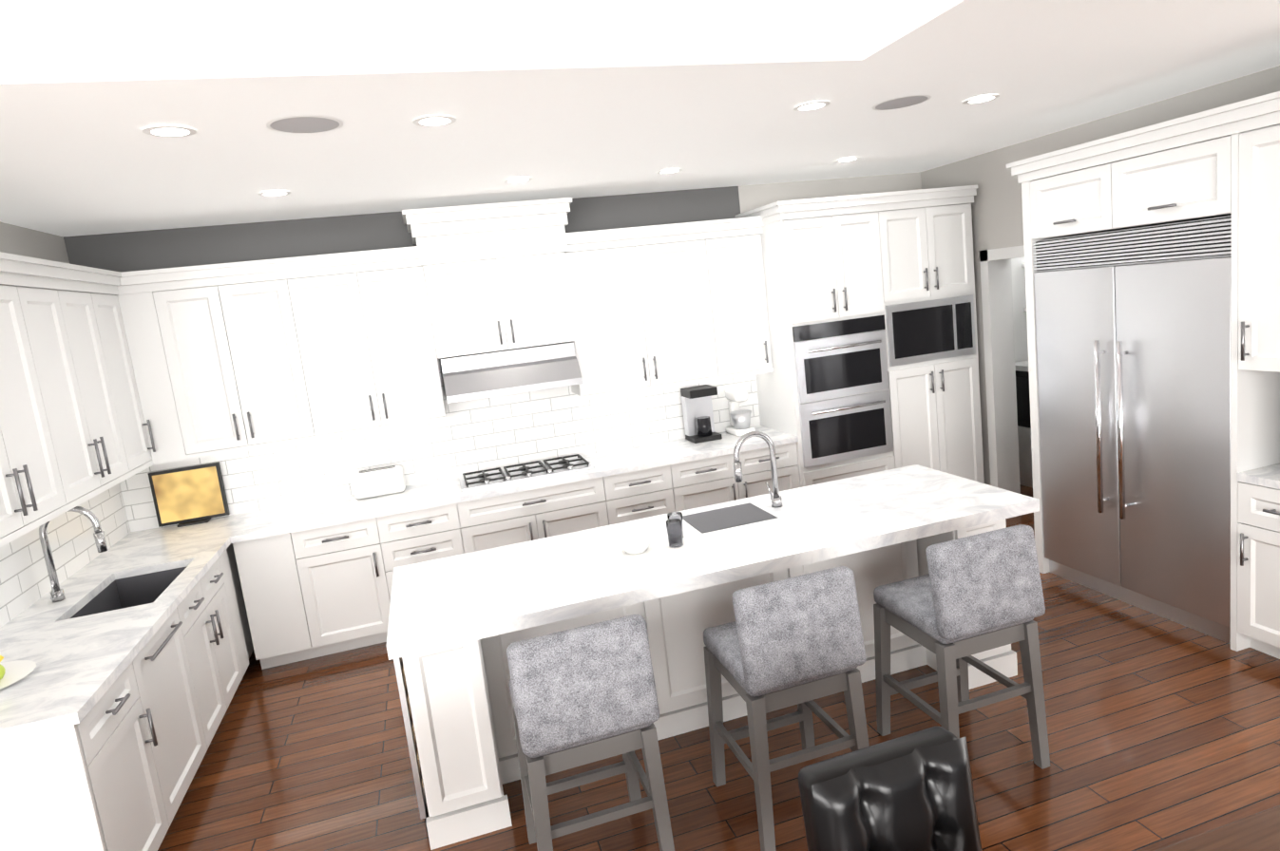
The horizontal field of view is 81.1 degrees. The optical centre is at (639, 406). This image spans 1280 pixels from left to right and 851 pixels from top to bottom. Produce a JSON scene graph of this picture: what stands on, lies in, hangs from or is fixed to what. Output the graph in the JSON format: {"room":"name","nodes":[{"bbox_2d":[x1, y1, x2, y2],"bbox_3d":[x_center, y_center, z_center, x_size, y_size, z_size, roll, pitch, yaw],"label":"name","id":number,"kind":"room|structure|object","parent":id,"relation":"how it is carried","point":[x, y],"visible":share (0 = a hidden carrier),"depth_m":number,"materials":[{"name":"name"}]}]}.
{"room":"kitchen","nodes":[
{"label":"kitchen","id":0,"kind":"room"},
{"bbox_2d":[0,221,69,263],"bbox_3d":[-2.982,0.567,2.982,0.200,2.850,3.950,-9,9,-15],"label":"wall","id":1,"kind":"structure","parent":0,"point":[18,240],"depth_m":4.27,"materials":[{"name":"grey paint"}]},
{"bbox_2d":[0,267,72,545],"bbox_3d":[-2.794,0.002,3.011,0.330,1.070,0.800,-9,9,-15],"label":"upper cabinet","id":2,"kind":"object","parent":1,"relation":"attached to","point":[34,486],"depth_m":3.29,"materials":[{"name":"white wood"}]},
{"bbox_2d":[19,271,133,507],"bbox_3d":[-3.021,-0.084,3.773,0.330,1.070,0.800,-9,9,-15],"label":"upper cabinet","id":3,"kind":"object","parent":1,"relation":"attached to","point":[69,340],"depth_m":3.81,"materials":[{"name":"white wood"}]},
{"bbox_2d":[91,279,155,473],"bbox_3d":[-3.190,-0.148,4.339,0.330,1.070,0.388,-9,9,-15],"label":"upper cabinet","id":4,"kind":"object","parent":1,"relation":"attached to","point":[106,295],"depth_m":4.44,"materials":[{"name":"white wood"}]},
{"bbox_2d":[63,171,1028,362],"bbox_3d":[0.020,-0.465,5.935,13.000,3.350,0.204,-9,9,-15],"label":"wall","id":5,"kind":"structure","parent":0,"point":[164,248],"depth_m":5.19,"materials":[{"name":"grey paint"}]},
{"bbox_2d":[117,279,186,461],"bbox_3d":[-3.047,-0.225,4.755,0.186,1.070,0.336,-9,9,-15],"label":"upper cabinet","id":6,"kind":"object","parent":5,"relation":"attached to","point":[145,332],"depth_m":4.59,"materials":[{"name":"white wood"}]},
{"bbox_2d":[152,267,319,458],"bbox_3d":[-2.597,-0.295,4.881,0.759,1.070,0.336,-9,9,-15],"label":"upper cabinet","id":7,"kind":"object","parent":5,"relation":"attached to","point":[235,355],"depth_m":4.73,"materials":[{"name":"white wood"}]},
{"bbox_2d":[281,237,448,439],"bbox_3d":[-1.843,-0.478,5.085,0.840,1.200,0.336,-9,9,-15],"label":"upper cabinet","id":8,"kind":"object","parent":5,"relation":"attached to","point":[361,315],"depth_m":4.93,"materials":[{"name":"white wood"}]},
{"bbox_2d":[410,207,592,408],"bbox_3d":[-0.971,-0.692,5.208,0.990,1.170,0.551,-9,9,-15],"label":"upper cabinet","id":9,"kind":"object","parent":5,"relation":"attached to","point":[494,374],"depth_m":5.07,"materials":[{"name":"white wood"}]},
{"bbox_2d":[570,220,722,397],"bbox_3d":[-0.029,-0.760,5.593,1.070,1.200,0.336,-9,9,-15],"label":"upper cabinet","id":10,"kind":"object","parent":5,"relation":"attached to","point":[648,296],"depth_m":5.45,"materials":[{"name":"white wood"}]},
{"bbox_2d":[706,226,771,378],"bbox_3d":[0.707,-0.809,5.807,0.460,1.070,0.336,-9,9,-15],"label":"upper cabinet","id":11,"kind":"object","parent":5,"relation":"attached to","point":[736,252],"depth_m":5.66,"materials":[{"name":"white wood"}]},
{"bbox_2d":[0,0,1279,236],"bbox_3d":[1.087,-1.400,1.610,13.000,0.500,8.850,-9,9,-15],"label":"ceiling","id":12,"kind":"structure","parent":0,"point":[559,99],"depth_m":2.85,"materials":[{"name":"white paint"}]},
{"bbox_2d":[142,125,197,137],"bbox_3d":[-1.675,-0.978,2.667,0.170,0.002,0.170,-9,9,-15],"label":"recessed light","id":13,"kind":"object","parent":12,"relation":"in","point":[164,131],"visible":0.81,"depth_m":2.66,"materials":[{"name":"white plastic"}]},
{"bbox_2d":[257,191,291,196],"bbox_3d":[-1.967,-1.145,4.030,0.170,0.002,0.170,-9,9,-15],"label":"recessed light","id":14,"kind":"object","parent":12,"relation":"in","point":[275,193],"visible":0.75,"depth_m":4.02,"materials":[{"name":"white"}]},
{"bbox_2d":[265,114,343,133],"bbox_3d":[-1.247,-1.048,2.786,0.270,0.002,0.270,-9,9,-15],"label":"ceiling speaker","id":15,"kind":"object","parent":12,"relation":"attached to","point":[303,124],"visible":1,"depth_m":2.77,"materials":[{"name":"grey metal"}]},
{"bbox_2d":[412,115,457,126],"bbox_3d":[-0.804,-1.117,2.931,0.170,0.002,0.170,-9,9,-15],"label":"recessed light","id":16,"kind":"object","parent":12,"relation":"in","point":[433,121],"visible":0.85,"depth_m":2.92,"materials":[{"name":"white"}]},
{"bbox_2d":[504,177,532,183],"bbox_3d":[-0.729,-1.353,4.480,0.170,0.002,0.170,-9,9,-15],"label":"recessed light","id":17,"kind":"object","parent":12,"relation":"in","point":[517,180],"visible":0.88,"depth_m":4.47,"materials":[{"name":"white plastic"}]},
{"bbox_2d":[656,169,682,173],"bbox_3d":[0.190,-1.504,4.789,0.170,0.002,0.170,-9,9,-15],"label":"recessed light","id":18,"kind":"object","parent":12,"relation":"in","point":[669,171],"visible":0.94,"depth_m":4.78,"materials":[{"name":"white"}]},
{"bbox_2d":[792,101,830,111],"bbox_3d":[0.784,-1.370,3.418,0.170,0.002,0.170,-9,9,-15],"label":"recessed light","id":19,"kind":"object","parent":12,"relation":"in","point":[810,106],"visible":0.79,"depth_m":3.41,"materials":[{"name":"white"}]},
{"bbox_2d":[835,156,859,162],"bbox_3d":[1.432,-1.700,5.158,0.170,0.002,0.170,-9,9,-15],"label":"recessed light","id":20,"kind":"object","parent":12,"relation":"in","point":[847,160],"visible":0.92,"depth_m":5.15,"materials":[{"name":"white plastic"}]},
{"bbox_2d":[871,95,931,110],"bbox_3d":[1.245,-1.448,3.567,0.270,0.002,0.270,-9,9,-15],"label":"ceiling speaker","id":21,"kind":"object","parent":12,"relation":"attached to","point":[898,103],"visible":0.88,"depth_m":3.56,"materials":[{"name":"grey"}]},
{"bbox_2d":[962,95,999,104],"bbox_3d":[1.683,-1.513,3.690,0.170,0.002,0.170,-9,9,-15],"label":"recessed light","id":22,"kind":"object","parent":12,"relation":"in","point":[980,100],"visible":0.9,"depth_m":3.68,"materials":[{"name":"white plastic"}]},
{"bbox_2d":[157,484,1279,850],"bbox_3d":[1.440,1.697,2.066,13.000,0.100,8.850,-9,9,-15],"label":"floor","id":23,"kind":"structure","parent":0,"point":[1161,732],"depth_m":3.32,"materials":[{"name":"brown wood"}]},
{"bbox_2d":[0,659,174,850],"bbox_3d":[-2.283,1.523,2.750,0.715,0.880,0.535,-9,9,-15],"label":"base cabinet","id":24,"kind":"object","parent":23,"relation":"on","point":[98,784],"depth_m":2.60,"materials":[{"name":"white wood"}]},
{"bbox_2d":[0,511,250,743],"bbox_3d":[-2.632,0.950,3.736,0.745,0.040,2.785,-9,9,-15],"label":"countertop","id":25,"kind":"structure","parent":24,"relation":"on","point":[77,660],"depth_m":3.24,"materials":[{"name":"white stone"}]},
{"bbox_2d":[0,655,36,689],"bbox_3d":[-2.457,1.001,2.773,0.340,0.096,0.340,-9,9,-15],"label":"fruit plate","id":26,"kind":"object","parent":25,"relation":"on","point":[11,673],"visible":1,"depth_m":2.83,"materials":[{"name":"white ceramic"}]},
{"bbox_2d":[34,499,114,602],"bbox_3d":[-2.797,0.718,3.690,0.280,0.466,0.093,-9,9,-15],"label":"faucet","id":27,"kind":"object","parent":25,"relation":"on","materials":[{"name":"silver metal"}]},
{"bbox_2d":[147,462,229,527],"bbox_3d":[-3.002,0.595,4.979,0.420,0.378,0.080,-9,9,-15],"label":"tv","id":28,"kind":"object","parent":25,"relation":"on","point":[189,496],"visible":1,"depth_m":4.98,"materials":[{"name":"black"}]},
{"bbox_2d":[68,556,247,743],"bbox_3d":[-2.636,1.389,3.936,0.715,0.880,0.845,-9,9,-15],"label":"base cabinet","id":29,"kind":"object","parent":23,"relation":"on","point":[219,667],"depth_m":4.09,"materials":[{"name":"white wood"}]},
{"bbox_2d":[136,606,210,815],"bbox_3d":[-2.443,1.462,3.290,0.715,0.880,0.598,-9,9,-15],"label":"base cabinet","id":30,"kind":"object","parent":23,"relation":"on","point":[170,681],"depth_m":3.43,"materials":[{"name":"white wood"}]},
{"bbox_2d":[224,549,250,668],"bbox_3d":[-2.781,1.334,4.424,0.715,0.880,0.181,-9,9,-15],"label":"base cabinet","id":31,"kind":"object","parent":23,"relation":"on","point":[229,571],"depth_m":4.58,"materials":[{"name":"white wood"}]},
{"bbox_2d":[228,534,315,669],"bbox_3d":[-2.376,1.206,4.980,0.330,0.880,0.615,-9,9,-15],"label":"base cabinet","id":32,"kind":"object","parent":23,"relation":"on","point":[267,570],"depth_m":4.69,"materials":[{"name":"white wood"}]},
{"bbox_2d":[292,518,391,657],"bbox_3d":[-1.976,1.144,5.092,0.510,0.880,0.615,-9,9,-15],"label":"base cabinet","id":33,"kind":"object","parent":23,"relation":"on","point":[344,569],"depth_m":4.80,"materials":[{"name":"white wood"}]},
{"bbox_2d":[380,503,467,587],"bbox_3d":[-1.491,1.068,5.228,0.510,0.880,0.615,-9,9,-15],"label":"base cabinet","id":34,"kind":"object","parent":23,"relation":"on","point":[434,533],"depth_m":4.90,"materials":[{"name":"white wood"}]},
{"bbox_2d":[459,477,611,553],"bbox_3d":[-0.772,0.956,5.429,1.000,0.880,0.615,-9,9,-15],"label":"base cabinet","id":35,"kind":"object","parent":23,"relation":"on","point":[560,509],"depth_m":5.10,"materials":[{"name":"white wood"}]},
{"bbox_2d":[231,423,798,545],"bbox_3d":[-0.748,0.495,5.368,3.850,0.040,0.645,-9,9,-15],"label":"countertop","id":36,"kind":"structure","parent":35,"relation":"on","point":[294,518],"depth_m":5.16,"materials":[{"name":"white stone"}]},
{"bbox_2d":[350,464,405,499],"bbox_3d":[-1.827,0.527,5.216,0.355,0.180,0.160,-9,9,-15],"label":"toaster","id":37,"kind":"object","parent":36,"relation":"on","point":[377,482],"visible":1,"depth_m":5.15,"materials":[{"name":"white plastic"}]},
{"bbox_2d":[680,384,722,443],"bbox_3d":[0.475,0.056,5.838,0.220,0.408,0.220,-9,9,-15],"label":"coffee maker","id":38,"kind":"object","parent":36,"relation":"on","point":[697,414],"visible":1,"depth_m":5.83,"materials":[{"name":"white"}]},
{"bbox_2d":[725,386,754,436],"bbox_3d":[0.777,0.032,5.907,0.166,0.368,0.255,-9,9,-15],"label":"stand mixer","id":39,"kind":"object","parent":36,"relation":"on","point":[739,420],"visible":0.98,"depth_m":5.83,"materials":[{"name":"white metal"}]},
{"bbox_2d":[506,614,674,850],"bbox_3d":[-0.206,1.218,2.728,0.472,1.019,0.533,-9,9,-15],"label":"stool","id":40,"kind":"object","parent":23,"relation":"on","point":[582,696],"visible":1,"depth_m":2.47,"materials":[{"name":"grey fabric"}]},
{"bbox_2d":[604,465,678,524],"bbox_3d":[-0.058,0.845,5.629,0.500,0.880,0.615,-9,9,-15],"label":"base cabinet","id":41,"kind":"object","parent":23,"relation":"on","point":[647,493],"depth_m":5.30,"materials":[{"name":"white wood"}]},
{"bbox_2d":[389,518,1017,850],"bbox_3d":[0.333,1.094,3.688,2.946,0.865,0.824,-9,9,-15],"label":"kitchen island","id":42,"kind":"object","parent":23,"relation":"on","point":[456,705],"depth_m":3.34,"materials":[{"name":"white wood"}]},
{"bbox_2d":[386,465,1039,660],"bbox_3d":[0.352,0.637,3.573,2.955,0.057,0.910,-9,9,-15],"label":"island countertop","id":43,"kind":"structure","parent":42,"relation":"on","point":[445,602],"depth_m":3.35,"materials":[{"name":"white stone"}]},
{"bbox_2d":[603,512,708,570],"bbox_3d":[0.062,0.595,3.414,0.420,0.134,0.280,-9,9,-15],"label":"tray","id":44,"kind":"object","parent":43,"relation":"on","point":[632,547],"visible":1,"depth_m":3.36,"materials":[{"name":"white ceramic"}]},
{"bbox_2d":[682,431,785,534],"bbox_3d":[0.475,0.352,3.783,0.516,0.415,0.320,-9,9,-15],"label":"sink","id":45,"kind":"object","parent":43,"relation":"on","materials":[{"name":"silver metal"}]},
{"bbox_2d":[672,442,798,511],"bbox_3d":[0.657,0.734,5.830,1.000,0.880,0.615,-9,9,-15],"label":"base cabinet","id":46,"kind":"object","parent":23,"relation":"on","point":[706,482],"depth_m":5.49,"materials":[{"name":"white wood"}]},
{"bbox_2d":[703,566,869,850],"bbox_3d":[0.556,1.100,2.941,0.472,1.019,0.533,-9,9,-15],"label":"stool","id":47,"kind":"object","parent":23,"relation":"on","point":[798,640],"visible":0.98,"depth_m":2.70,"materials":[{"name":"grey fabric"}]},
{"bbox_2d":[737,203,897,487],"bbox_3d":[1.428,-0.217,5.921,0.800,2.550,0.674,-9,9,-15],"label":"tall cabinet","id":48,"kind":"object","parent":23,"relation":"on","point":[829,386],"depth_m":5.57,"materials":[{"name":"white wood"}]},
{"bbox_2d":[798,726,981,850],"bbox_3d":[0.729,1.331,1.703,0.440,0.888,0.621,-9,9,-15],"label":"dining chair","id":49,"kind":"object","parent":23,"relation":"on","point":[913,792],"visible":1,"depth_m":1.82,"materials":[{"name":"black leather"}]},
{"bbox_2d":[881,191,984,483],"bbox_3d":[2.209,-0.338,6.140,0.840,2.550,0.674,-9,9,-15],"label":"tall cabinet","id":50,"kind":"object","parent":23,"relation":"on","point":[930,277],"depth_m":5.79,"materials":[{"name":"white wood"}]},
{"bbox_2d":[873,524,1050,768],"bbox_3d":[1.327,0.980,3.157,0.472,1.019,0.533,-9,9,-15],"label":"stool","id":51,"kind":"object","parent":23,"relation":"on","point":[960,604],"visible":1,"depth_m":2.93,"materials":[{"name":"grey fabric"}]},
{"bbox_2d":[1014,264,1032,488],"bbox_3d":[3.808,-0.235,6.168,0.610,1.980,1.540,-9,9,-15],"label":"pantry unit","id":52,"kind":"object","parent":23,"relation":"on","point":[1023,422],"visible":0.06,"depth_m":6.68,"materials":[{"name":"black"}]},
{"bbox_2d":[1005,91,1279,659],"bbox_3d":[2.966,-0.155,4.045,0.680,2.625,1.745,-9,9,-15],"label":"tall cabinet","id":53,"kind":"object","parent":23,"relation":"on","point":[1154,362],"visible":1,"depth_m":3.89,"materials":[{"name":"painted wood"},{"name":"nickel"}]},
{"bbox_2d":[920,65,1279,485],"bbox_3d":[3.137,-0.422,4.955,0.200,2.850,3.450,-9,9,-15],"label":"wall","id":54,"kind":"structure","parent":0,"point":[997,213],"depth_m":5.46,"materials":[{"name":"grey paint"}]},
{"bbox_2d":[979,245,1024,494],"bbox_3d":[2.951,-0.150,5.733,0.218,2.130,0.580,-9,9,-15],"label":"door frame","id":55,"kind":"structure","parent":54,"relation":"attached to","point":[997,298],"depth_m":5.91,"materials":[{"name":"white wood"}]}
]}

